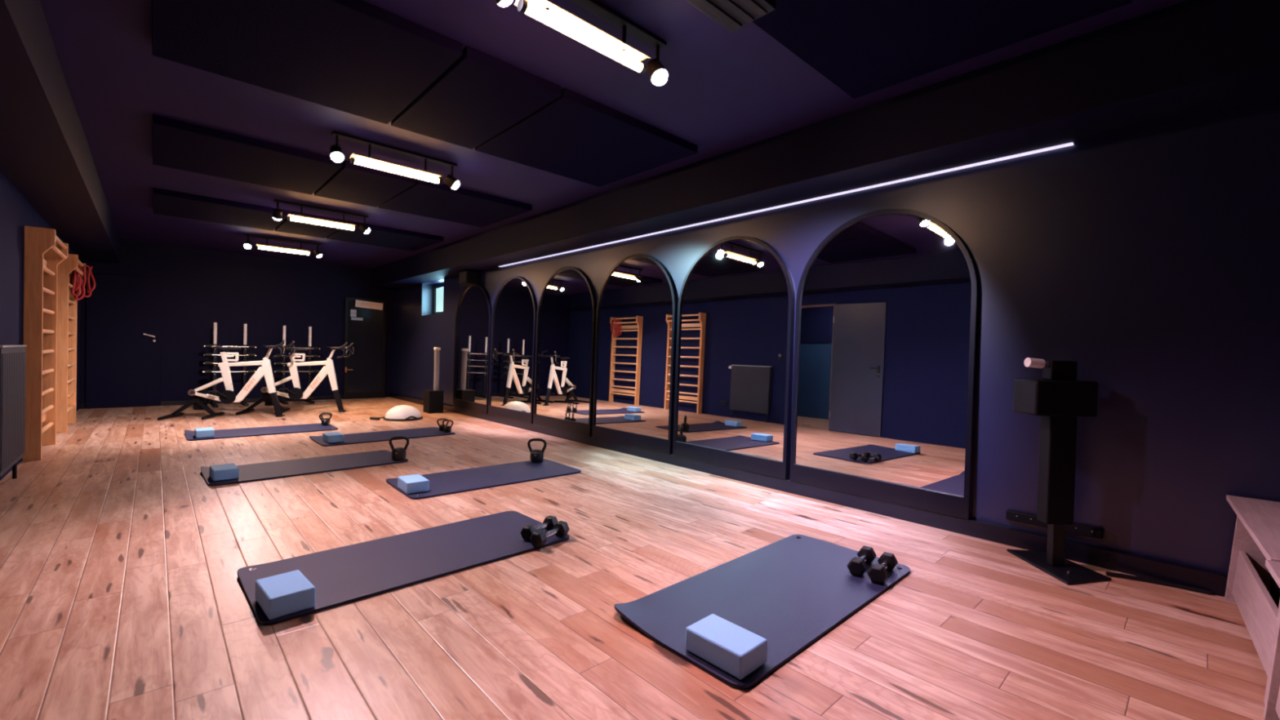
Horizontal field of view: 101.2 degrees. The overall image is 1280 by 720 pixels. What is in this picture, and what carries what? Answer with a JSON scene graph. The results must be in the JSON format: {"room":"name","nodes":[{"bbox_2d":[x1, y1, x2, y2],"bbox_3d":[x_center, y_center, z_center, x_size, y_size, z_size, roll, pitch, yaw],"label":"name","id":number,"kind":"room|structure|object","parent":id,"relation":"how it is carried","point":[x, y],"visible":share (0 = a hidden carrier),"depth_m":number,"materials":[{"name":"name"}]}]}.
{"room":"fitness studio","nodes":[
{"label":"fitness studio","id":0,"kind":"room"},
{"bbox_2d":[0,171,80,480],"bbox_3d":[-4.108,-0.383,3.224,0.100,2.475,11.770,1,1,-43],"label":"wall","id":1,"kind":"structure","parent":0,"point":[16,212],"depth_m":3.94,"materials":[{"name":"paint"}]},
{"bbox_2d":[0,344,26,479],"bbox_3d":[-4.205,0.376,3.473,0.108,0.947,0.875,1,1,-43],"label":"radiator","id":2,"kind":"object","parent":1,"relation":"attached to","point":[12,357],"visible":1,"depth_m":3.42,"materials":[{"name":"metal"}]},
{"bbox_2d":[0,344,26,347],"bbox_3d":[-4.160,-0.091,3.453,0.078,0.012,0.810,1,1,-43],"label":"grille","id":3,"kind":"object","parent":2,"relation":"attached to","point":[8,345],"depth_m":3.46,"materials":[{"name":"grey metal"}]},
{"bbox_2d":[22,225,68,461],"bbox_3d":[-5.211,-0.142,4.618,0.167,1.900,0.900,1,1,-43],"label":"wall bars","id":4,"kind":"object","parent":1,"relation":"attached to","point":[42,255],"visible":1,"depth_m":4.29,"materials":[{"name":"brown wood"}]},
{"bbox_2d":[56,253,85,433],"bbox_3d":[-6.399,-0.189,5.903,0.167,1.900,0.900,1,1,-43],"label":"wall bars","id":5,"kind":"object","parent":1,"relation":"attached to","point":[67,304],"visible":0.92,"depth_m":5.58,"materials":[{"name":"brown wood"}]},
{"bbox_2d":[70,264,95,300],"bbox_3d":[-6.511,-0.916,6.130,0.155,0.448,0.238,2,1,17],"label":"band","id":6,"kind":"object","parent":5,"relation":"hanging from","point":[77,280],"visible":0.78,"depth_m":6.12,"materials":[{"name":"red rubber"}]},
{"bbox_2d":[79,240,394,404],"bbox_3d":[-6.471,-0.521,8.984,4.250,2.475,0.100,1,1,-43],"label":"wall","id":7,"kind":"structure","parent":0,"point":[202,288],"depth_m":8.75,"materials":[{"name":"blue paint"}]},
{"bbox_2d":[85,273,162,408],"bbox_3d":[-7.634,-0.275,7.786,0.800,1.940,0.088,1,1,-43],"label":"door","id":8,"kind":"structure","parent":7,"relation":"in","point":[123,323],"depth_m":7.79,"materials":[{"name":"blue paint"}]},
{"bbox_2d":[79,395,342,408],"bbox_3d":[-6.788,0.678,8.657,3.360,0.070,0.015,1,1,-43],"label":"baseboard","id":9,"kind":"structure","parent":7,"relation":"attached to","point":[315,397],"depth_m":8.51,"materials":[{"name":"paint"}]},
{"bbox_2d":[343,297,386,399],"bbox_3d":[-5.220,-0.218,10.006,0.720,1.900,0.104,1,1,-43],"label":"door","id":10,"kind":"structure","parent":7,"relation":"in","point":[364,371],"depth_m":10.02,"materials":[{"name":"black wood"}]},
{"bbox_2d":[350,312,356,316],"bbox_3d":[-5.372,-0.845,9.847,0.100,0.070,0.003,1,1,-43],"label":"paper notice","id":11,"kind":"object","parent":10,"relation":"attached to","point":[352,314],"visible":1,"depth_m":9.84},
{"bbox_2d":[350,309,356,312],"bbox_3d":[-5.370,-0.914,9.846,0.100,0.060,0.003,1,1,-43],"label":"paper notice","id":12,"kind":"object","parent":10,"relation":"attached to","point":[351,310],"visible":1,"depth_m":9.85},
{"bbox_2d":[351,317,363,320],"bbox_3d":[-5.326,-0.774,9.893,0.200,0.050,0.003,1,1,-43],"label":"paper notice","id":13,"kind":"object","parent":10,"relation":"attached to","point":[352,318],"visible":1,"depth_m":9.90,"materials":[{"name":"white paper"}]},
{"bbox_2d":[355,299,382,310],"bbox_3d":[-5.159,-1.047,10.009,0.487,0.159,0.038,1,1,-43],"label":"wall sign","id":14,"kind":"object","parent":10,"relation":"attached to","point":[361,304],"visible":1,"depth_m":9.99,"materials":[{"name":"white paper"}]},
{"bbox_2d":[40,0,1186,269],"bbox_3d":[-2.480,-1.652,4.683,4.450,0.100,11.770,1,1,-43],"label":"ceiling","id":15,"kind":"structure","parent":0,"point":[724,91],"depth_m":3.13,"materials":[{"name":"black paint"}]},
{"bbox_2d":[0,0,120,263],"bbox_3d":[-3.899,-1.445,3.379,0.400,0.345,11.570,1,1,-43],"label":"beam","id":16,"kind":"structure","parent":15,"relation":"attached to","point":[46,154],"depth_m":3.12,"materials":[{"name":"paint"}]},
{"bbox_2d":[153,187,289,231],"bbox_3d":[-4.656,-1.643,5.839,1.105,0.055,1.100,1,1,-43],"label":"acoustic panel","id":17,"kind":"object","parent":15,"relation":"attached to","point":[166,202],"visible":0.87,"depth_m":5.67,"materials":[{"name":"black fabric"}]},
{"bbox_2d":[152,115,342,195],"bbox_3d":[-3.147,-1.584,4.206,1.105,0.055,1.110,1,1,-43],"label":"acoustic panel","id":18,"kind":"object","parent":15,"relation":"attached to","point":[176,144],"visible":0.91,"depth_m":4.05,"materials":[{"name":"black fabric"}]},
{"bbox_2d":[243,233,322,257],"bbox_3d":[-5.001,-1.599,7.389,0.923,0.204,0.113,1,1,-43],"label":"ceiling lamp","id":19,"kind":"object","parent":15,"relation":"attached to","point":[247,244],"visible":1,"depth_m":7.36,"materials":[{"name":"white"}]},
{"bbox_2d":[151,0,462,124],"bbox_3d":[-1.643,-1.524,2.580,1.105,0.055,1.120,1,1,-43],"label":"acoustic panel","id":20,"kind":"object","parent":15,"relation":"attached to","point":[360,58],"visible":1,"depth_m":2.52,"materials":[{"name":"black fabric"}]},
{"bbox_2d":[275,211,346,238],"bbox_3d":[-4.034,-1.637,6.415,0.550,0.055,1.100,1,1,-43],"label":"acoustic panel","id":21,"kind":"object","parent":15,"relation":"attached to","point":[286,226],"visible":0.68,"depth_m":6.42,"materials":[{"name":"black fabric"}]},
{"bbox_2d":[271,199,369,234],"bbox_3d":[-3.422,-1.537,5.689,0.923,0.204,0.113,1,1,-43],"label":"ceiling lamp","id":22,"kind":"object","parent":15,"relation":"attached to","point":[277,213],"visible":1,"depth_m":5.65,"materials":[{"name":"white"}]},
{"bbox_2d":[314,160,415,207],"bbox_3d":[-2.524,-1.577,4.781,0.550,0.055,1.110,1,1,-43],"label":"acoustic panel","id":23,"kind":"object","parent":15,"relation":"attached to","point":[352,183],"visible":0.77,"depth_m":4.65,"materials":[{"name":"black fabric"}]},
{"bbox_2d":[326,221,443,251],"bbox_3d":[-3.401,-1.629,7.000,1.135,0.055,1.100,1,1,-43],"label":"acoustic panel","id":24,"kind":"object","parent":15,"relation":"attached to","point":[380,236],"visible":0.77,"depth_m":6.89,"materials":[{"name":"black fabric"}]},
{"bbox_2d":[329,130,459,189],"bbox_3d":[-1.802,-1.473,3.935,0.922,0.204,0.111,1,1,-43],"label":"ceiling lamp","id":25,"kind":"object","parent":15,"relation":"attached to","point":[336,154],"visible":1,"depth_m":3.89,"materials":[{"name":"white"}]},
{"bbox_2d":[378,178,532,227],"bbox_3d":[-1.891,-1.570,5.367,1.135,0.055,1.110,1,1,-43],"label":"acoustic panel","id":26,"kind":"object","parent":15,"relation":"attached to","point":[425,198],"visible":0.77,"depth_m":5.24,"materials":[{"name":"black fabric"}]},
{"bbox_2d":[391,45,560,149],"bbox_3d":[-1.021,-1.517,3.155,0.550,0.055,1.120,1,1,-43],"label":"acoustic panel","id":27,"kind":"object","parent":15,"relation":"attached to","point":[480,95],"visible":0.88,"depth_m":3.02,"materials":[{"name":"black fabric"}]},
{"bbox_2d":[493,0,667,85],"bbox_3d":[-0.224,-1.410,2.207,0.926,0.204,0.110,1,1,-43],"label":"ceiling lamp","id":28,"kind":"object","parent":15,"relation":"attached to","point":[548,13],"visible":1,"depth_m":2.25,"materials":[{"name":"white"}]},
{"bbox_2d":[475,88,697,186],"bbox_3d":[-0.388,-1.510,3.741,1.135,0.055,1.120,1,1,-43],"label":"acoustic panel","id":29,"kind":"object","parent":15,"relation":"attached to","point":[575,136],"visible":0.86,"depth_m":3.60,"materials":[{"name":"black fabric"}]},
{"bbox_2d":[685,0,775,32],"bbox_3d":[0.158,-1.434,1.854,0.825,0.128,0.215,1,1,-43],"label":"ceiling vent","id":30,"kind":"object","parent":15,"relation":"in","point":[732,15],"visible":1,"depth_m":2.06,"materials":[{"name":"grey metal"}]},
{"bbox_2d":[371,0,1279,288],"bbox_3d":[-1.080,-1.414,5.986,0.420,0.345,11.570,1,1,-43],"label":"beam","id":31,"kind":"structure","parent":15,"relation":"attached to","point":[1188,59],"depth_m":2.77,"materials":[{"name":"paint"}]},
{"bbox_2d":[498,142,1073,266],"bbox_3d":[0.153,-1.192,4.934,0.030,0.007,6.100,1,1,-43],"label":"light strip","id":32,"kind":"object","parent":31,"relation":"attached to","point":[1072,143],"visible":1,"depth_m":3.56,"materials":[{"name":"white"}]},
{"bbox_2d":[752,0,1132,98],"bbox_3d":[1.139,-1.450,2.089,1.135,0.055,1.120,1,1,-43],"label":"acoustic panel","id":33,"kind":"object","parent":15,"relation":"attached to","point":[863,47],"visible":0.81,"depth_m":2.27,"materials":[{"name":"black fabric"}]},
{"bbox_2d":[0,397,1267,719],"bbox_3d":[-3.207,0.890,4.104,6.080,0.050,11.770,1,1,-43],"label":"floor","id":34,"kind":"structure","parent":0,"point":[122,595],"depth_m":2.04,"materials":[{"name":"brown wood"}]},
{"bbox_2d":[156,340,295,420],"bbox_3d":[-5.484,0.245,7.053,1.355,1.058,0.582,1,1,-18],"label":"exercise bike","id":35,"kind":"object","parent":34,"relation":"on","point":[201,396],"visible":1,"depth_m":7.03,"materials":[{"name":"white paint"}]},
{"bbox_2d":[210,322,248,407],"bbox_3d":[-6.548,0.068,8.390,0.440,1.310,0.560,1,1,-43],"label":"rack","id":36,"kind":"object","parent":34,"relation":"on","point":[213,403],"visible":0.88,"depth_m":8.26,"materials":[{"name":"white metal"}]},
{"bbox_2d":[203,360,252,365],"bbox_3d":[-6.510,0.052,8.349,0.660,0.080,0.080,1,1,-43],"label":"bar","id":37,"kind":"object","parent":36,"relation":"on","point":[206,362],"visible":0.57,"depth_m":8.15,"materials":[{"name":"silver metal"}]},
{"bbox_2d":[203,351,256,357],"bbox_3d":[-6.507,-0.078,8.348,0.660,0.080,0.080,1,1,-43],"label":"bar","id":38,"kind":"object","parent":36,"relation":"on","point":[206,354],"visible":0.98,"depth_m":8.34,"materials":[{"name":"silver metal"}]},
{"bbox_2d":[203,368,256,374],"bbox_3d":[-6.513,0.187,8.351,0.660,0.080,0.080,1,1,-43],"label":"bar","id":39,"kind":"object","parent":36,"relation":"on","point":[207,371],"visible":0.97,"depth_m":8.38,"materials":[{"name":"silver metal"}]},
{"bbox_2d":[203,344,256,348],"bbox_3d":[-6.504,-0.213,8.346,0.660,0.060,0.060,1,1,-43],"label":"bar","id":40,"kind":"object","parent":36,"relation":"on","point":[205,345],"visible":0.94,"depth_m":8.34,"materials":[{"name":"silver metal"}]},
{"bbox_2d":[184,422,337,440],"bbox_3d":[-4.261,0.792,5.967,1.360,0.040,0.615,1,1,-43],"label":"exercise mat","id":41,"kind":"object","parent":34,"relation":"on","point":[259,431],"visible":0.9,"depth_m":5.92,"materials":[{"name":"grey plastic"}]},
{"bbox_2d":[194,426,214,438],"bbox_3d":[-4.553,0.759,5.491,0.146,0.076,0.226,1,1,-43],"label":"block","id":42,"kind":"object","parent":41,"relation":"on","point":[199,432],"visible":1,"depth_m":5.42,"materials":[{"name":"blue plastic"}]},
{"bbox_2d":[319,413,331,425],"bbox_3d":[-3.868,0.727,6.457,0.084,0.145,0.115,2,1,33],"label":"kettlebell","id":43,"kind":"object","parent":41,"relation":"on","point":[325,421],"visible":1,"depth_m":6.43,"materials":[{"name":"black metal"}]},
{"bbox_2d":[320,412,332,423],"bbox_3d":[-3.921,0.724,6.565,0.115,0.145,0.084,1,1,-42],"label":"kettlebell","id":44,"kind":"object","parent":41,"relation":"on","point":[322,418],"visible":0.39,"depth_m":6.56,"materials":[{"name":"black metal"}]},
{"bbox_2d":[235,342,354,414],"bbox_3d":[-5.011,0.247,7.715,1.355,1.058,0.582,1,1,-18],"label":"exercise bike","id":45,"kind":"object","parent":34,"relation":"on","point":[295,393],"visible":0.91,"depth_m":7.70,"materials":[{"name":"metal"}]},
{"bbox_2d":[279,325,314,404],"bbox_3d":[-5.882,0.075,9.006,0.435,1.310,0.560,1,1,-43],"label":"rack","id":46,"kind":"object","parent":34,"relation":"on","point":[309,353],"visible":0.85,"depth_m":8.92,"materials":[{"name":"white metal"}]},
{"bbox_2d":[274,360,319,365],"bbox_3d":[-5.844,0.060,8.966,0.660,0.080,0.080,1,1,-43],"label":"bar","id":47,"kind":"object","parent":46,"relation":"on","point":[277,362],"visible":0.58,"depth_m":8.77,"materials":[{"name":"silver metal"}]},
{"bbox_2d":[274,368,319,373],"bbox_3d":[-5.847,0.195,8.967,0.660,0.080,0.080,1,1,-43],"label":"bar","id":48,"kind":"object","parent":46,"relation":"on","point":[277,371],"visible":0.86,"depth_m":8.99,"materials":[{"name":"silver metal"}]},
{"bbox_2d":[274,353,319,358],"bbox_3d":[-5.841,-0.070,8.964,0.660,0.080,0.080,1,1,-43],"label":"bar","id":49,"kind":"object","parent":46,"relation":"on","point":[314,355],"visible":0.79,"depth_m":9.08,"materials":[{"name":"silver metal"}]},
{"bbox_2d":[274,346,319,350],"bbox_3d":[-5.837,-0.205,8.962,0.660,0.060,0.060,1,1,-43],"label":"bar","id":50,"kind":"object","parent":46,"relation":"on","point":[308,348],"visible":0.67,"depth_m":9.07,"materials":[{"name":"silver metal"}]},
{"bbox_2d":[200,449,408,485],"bbox_3d":[-2.705,0.853,4.321,1.360,0.040,0.615,1,1,-44],"label":"exercise mat","id":51,"kind":"object","parent":34,"relation":"on","point":[291,468],"visible":0.87,"depth_m":4.26,"materials":[{"name":"grey plastic"}]},
{"bbox_2d":[209,462,239,481],"bbox_3d":[-3.040,0.819,3.840,0.146,0.076,0.226,1,1,-45],"label":"block","id":52,"kind":"object","parent":51,"relation":"on","point":[226,471],"visible":1,"depth_m":3.78,"materials":[{"name":"blue plastic"}]},
{"bbox_2d":[388,435,409,460],"bbox_3d":[-2.102,0.765,4.583,0.140,0.208,0.120,2,1,34],"label":"kettlebell","id":53,"kind":"object","parent":51,"relation":"on","point":[397,453],"visible":1,"depth_m":4.56,"materials":[{"name":"black metal"}]},
{"bbox_2d":[309,426,455,446],"bbox_3d":[-2.829,0.836,5.848,1.360,0.026,0.615,1,1,-44],"label":"exercise mat","id":54,"kind":"object","parent":34,"relation":"on","point":[371,437],"visible":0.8,"depth_m":5.82,"materials":[{"name":"grey plastic"}]},
{"bbox_2d":[322,431,343,443],"bbox_3d":[-3.147,0.794,5.389,0.146,0.076,0.226,1,1,-43],"label":"block","id":55,"kind":"object","parent":54,"relation":"on","point":[335,437],"visible":1,"depth_m":5.33,"materials":[{"name":"blue plastic"}]},
{"bbox_2d":[436,418,448,431],"bbox_3d":[-2.345,0.767,6.245,0.084,0.145,0.115,2,1,43],"label":"kettlebell","id":56,"kind":"object","parent":54,"relation":"on","point":[441,426],"visible":0.74,"depth_m":6.22,"materials":[{"name":"black metal"}]},
{"bbox_2d":[442,419,453,432],"bbox_3d":[-2.250,0.771,6.150,0.118,0.145,0.084,1,1,-24],"label":"kettlebell","id":57,"kind":"object","parent":54,"relation":"on","point":[447,428],"visible":1,"depth_m":6.13,"materials":[{"name":"black metal"}]},
{"bbox_2d":[369,404,422,421],"bbox_3d":[-3.316,0.721,7.297,0.601,0.192,0.500,2,1,12],"label":"trainer","id":58,"kind":"object","parent":34,"relation":"on","point":[402,412],"visible":1,"depth_m":7.13,"materials":[{"name":"white rubber"}]},
{"bbox_2d":[237,511,568,625],"bbox_3d":[-1.057,0.928,2.538,1.360,0.021,0.615,1,1,-44],"label":"exercise mat","id":59,"kind":"object","parent":34,"relation":"on","point":[344,575],"visible":0.83,"depth_m":2.43,"materials":[{"name":"grey plastic"}]},
{"bbox_2d":[255,569,315,619],"bbox_3d":[-1.348,0.886,1.995,0.226,0.076,0.146,2,1,43],"label":"block","id":60,"kind":"object","parent":59,"relation":"on","point":[282,594],"visible":1,"depth_m":1.94,"materials":[{"name":"blue plastic"}]},
{"bbox_2d":[520,515,558,541],"bbox_3d":[-0.534,0.896,2.805,0.080,0.071,0.236,2,1,29],"label":"dumbbell","id":61,"kind":"object","parent":59,"relation":"on","point":[549,522],"visible":0.79,"depth_m":2.78,"materials":[{"name":"black metal"}]},
{"bbox_2d":[529,520,569,547],"bbox_3d":[-0.465,0.899,2.720,0.080,0.071,0.236,2,1,30],"label":"dumbbell","id":62,"kind":"object","parent":59,"relation":"on","point":[539,538],"visible":1,"depth_m":2.69,"materials":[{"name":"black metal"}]},
{"bbox_2d":[423,347,443,413],"bbox_3d":[-3.181,0.307,8.105,0.220,1.004,0.240,1,1,-43],"label":"speaker","id":63,"kind":"object","parent":34,"relation":"on","point":[433,399],"visible":1,"depth_m":8.07},
{"bbox_2d":[386,458,581,499],"bbox_3d":[-1.179,0.901,4.106,1.360,0.024,0.615,1,1,-42],"label":"exercise mat","id":64,"kind":"object","parent":34,"relation":"on","point":[448,482],"visible":0.86,"depth_m":4.06,"materials":[{"name":"grey plastic"}]},
{"bbox_2d":[397,474,429,493],"bbox_3d":[-1.571,0.857,3.640,0.146,0.076,0.226,1,1,-40],"label":"block","id":65,"kind":"object","parent":64,"relation":"on","point":[415,483],"visible":1,"depth_m":3.58,"materials":[{"name":"blue plastic"}]},
{"bbox_2d":[527,438,546,462],"bbox_3d":[-0.910,0.793,4.637,0.137,0.208,0.120,1,1,-38],"label":"kettlebell","id":66,"kind":"object","parent":64,"relation":"on","point":[536,455],"visible":1,"depth_m":4.61,"materials":[{"name":"black metal"}]},
{"bbox_2d":[614,534,910,688],"bbox_3d":[0.587,0.961,2.240,1.360,0.043,0.615,1,1,-43],"label":"exercise mat","id":67,"kind":"object","parent":34,"relation":"on","point":[789,592],"visible":0.85,"depth_m":2.12,"materials":[{"name":"grey plastic"}]},
{"bbox_2d":[685,613,767,679],"bbox_3d":[0.280,0.929,1.716,0.146,0.076,0.226,1,1,-44],"label":"block","id":68,"kind":"object","parent":67,"relation":"on","point":[733,649],"visible":1,"depth_m":1.67,"materials":[{"name":"blue plastic"}]},
{"bbox_2d":[847,545,876,576],"bbox_3d":[1.040,0.939,2.461,0.080,0.071,0.236,2,1,36],"label":"dumbbell","id":69,"kind":"object","parent":67,"relation":"on","point":[856,566],"visible":1,"depth_m":2.39,"materials":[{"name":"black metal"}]},
{"bbox_2d":[866,551,897,583],"bbox_3d":[1.103,0.942,2.386,0.080,0.071,0.236,2,1,38],"label":"dumbbell","id":70,"kind":"object","parent":67,"relation":"on","point":[877,573],"visible":1,"depth_m":2.31,"materials":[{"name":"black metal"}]},
{"bbox_2d":[1006,357,1111,585],"bbox_3d":[2.023,0.502,2.566,0.310,1.022,0.407,1,1,-5],"label":"display stand","id":71,"kind":"object","parent":34,"relation":"on","point":[1059,397],"visible":1,"depth_m":2.52,"materials":[{"name":"black plastic"}]},
{"bbox_2d":[1105,571,1211,595],"bbox_3d":[2.355,1.013,2.397,0.350,0.020,0.033,2,1,31],"label":"baseboard","id":72,"kind":"structure","parent":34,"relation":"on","point":[1108,573],"depth_m":2.39,"materials":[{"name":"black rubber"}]},
{"bbox_2d":[1224,494,1279,704],"bbox_3d":[2.378,0.811,1.731,0.525,0.445,1.025,2,1,43],"label":"dresser","id":73,"kind":"object","parent":34,"relation":"on","point":[1256,537],"visible":0.83,"depth_m":1.96,"materials":[{"name":"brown wood"}]},
{"bbox_2d":[1269,573,1279,608],"bbox_3d":[2.506,0.867,1.843,0.350,0.215,0.350,2,1,43],"label":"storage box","id":74,"kind":"object","parent":73,"relation":"on","point":[1274,593],"visible":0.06,"depth_m":2.01,"materials":[{"name":"black plastic"}]},
{"bbox_2d":[1263,559,1279,719],"bbox_3d":[1.665,0.804,0.992,0.525,0.445,0.975,2,1,43],"label":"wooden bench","id":75,"kind":"object","parent":34,"relation":"on","point":[1272,707],"visible":1,"depth_m":1.48,"materials":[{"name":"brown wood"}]},
{"bbox_2d":[392,99,1279,573],"bbox_3d":[-0.842,-0.346,6.246,0.300,2.475,11.770,1,1,-43],"label":"wall","id":76,"kind":"structure","parent":0,"point":[1147,260],"depth_m":2.58,"materials":[{"name":"blue paint"}]},
{"bbox_2d":[432,282,444,314],"bbox_3d":[-3.392,-1.053,9.087,0.098,0.565,0.940,1,1,-43],"label":"window","id":77,"kind":"structure","parent":76,"relation":"in","point":[437,289],"depth_m":9.29,"materials":[{"name":"teal"}]},
{"bbox_2d":[458,270,479,285],"bbox_3d":[-2.491,-1.194,7.667,0.206,0.190,0.280,1,1,-43],"label":"wall speaker","id":78,"kind":"object","parent":76,"relation":"attached to","point":[467,277],"visible":1,"depth_m":7.58,"materials":[{"name":"black plastic"}]},
{"bbox_2d":[458,271,466,283],"bbox_3d":[-2.564,-1.195,7.599,0.006,0.150,0.240,1,1,-43],"label":"grille","id":79,"kind":"object","parent":78,"relation":"attached to","point":[463,274],"depth_m":7.59,"materials":[{"name":"black metal"}]},
{"bbox_2d":[452,284,492,413],"bbox_3d":[-2.475,-0.196,7.752,0.045,1.868,1.146,2,0,-43],"label":"arched mirror","id":80,"kind":"object","parent":76,"relation":"attached to","point":[474,309],"visible":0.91,"depth_m":7.72,"materials":[{"name":"clear glass"}]},
{"bbox_2d":[488,275,537,423],"bbox_3d":[-1.675,-0.165,6.885,0.045,1.868,1.146,2,0,-43],"label":"arched mirror","id":81,"kind":"object","parent":76,"relation":"attached to","point":[514,309],"visible":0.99,"depth_m":6.85,"materials":[{"name":"clear glass"}]},
{"bbox_2d":[533,266,596,436],"bbox_3d":[-0.874,-0.133,6.019,0.045,1.868,1.146,2,0,-43],"label":"arched mirror","id":82,"kind":"object","parent":76,"relation":"attached to","point":[566,317],"visible":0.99,"depth_m":5.97,"materials":[{"name":"clear glass"}]},
{"bbox_2d":[591,253,677,453],"bbox_3d":[-0.073,-0.101,5.153,0.045,1.868,1.146,2,0,-43],"label":"arched mirror","id":83,"kind":"object","parent":76,"relation":"attached to","point":[637,311],"visible":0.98,"depth_m":5.10,"materials":[{"name":"clear glass"}]},
{"bbox_2d":[672,235,795,479],"bbox_3d":[0.727,-0.070,4.287,0.045,1.868,1.146,2,0,-43],"label":"arched mirror","id":84,"kind":"object","parent":76,"relation":"attached to","point":[736,305],"visible":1,"depth_m":4.22,"materials":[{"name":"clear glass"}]},
{"bbox_2d":[389,392,1227,596],"bbox_3d":[-0.999,0.844,6.144,0.050,0.092,11.570,1,1,-43],"label":"baseboard","id":85,"kind":"structure","parent":76,"relation":"attached to","point":[1141,566],"depth_m":3.10,"materials":[{"name":"paint"}]},
{"bbox_2d":[789,208,978,519],"bbox_3d":[1.528,-0.038,3.421,0.045,1.868,1.146,2,0,-43],"label":"arched mirror","id":86,"kind":"object","parent":76,"relation":"attached to","point":[887,302],"visible":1,"depth_m":3.34,"materials":[{"name":"clear glass"}]},
{"bbox_2d":[1005,509,1103,538],"bbox_3d":[2.154,0.854,2.744,0.037,0.050,0.400,1,1,-43],"label":"power strip","id":87,"kind":"object","parent":76,"relation":"attached to","point":[1077,528],"visible":0.71,"depth_m":2.69,"materials":[{"name":"black plastic"}]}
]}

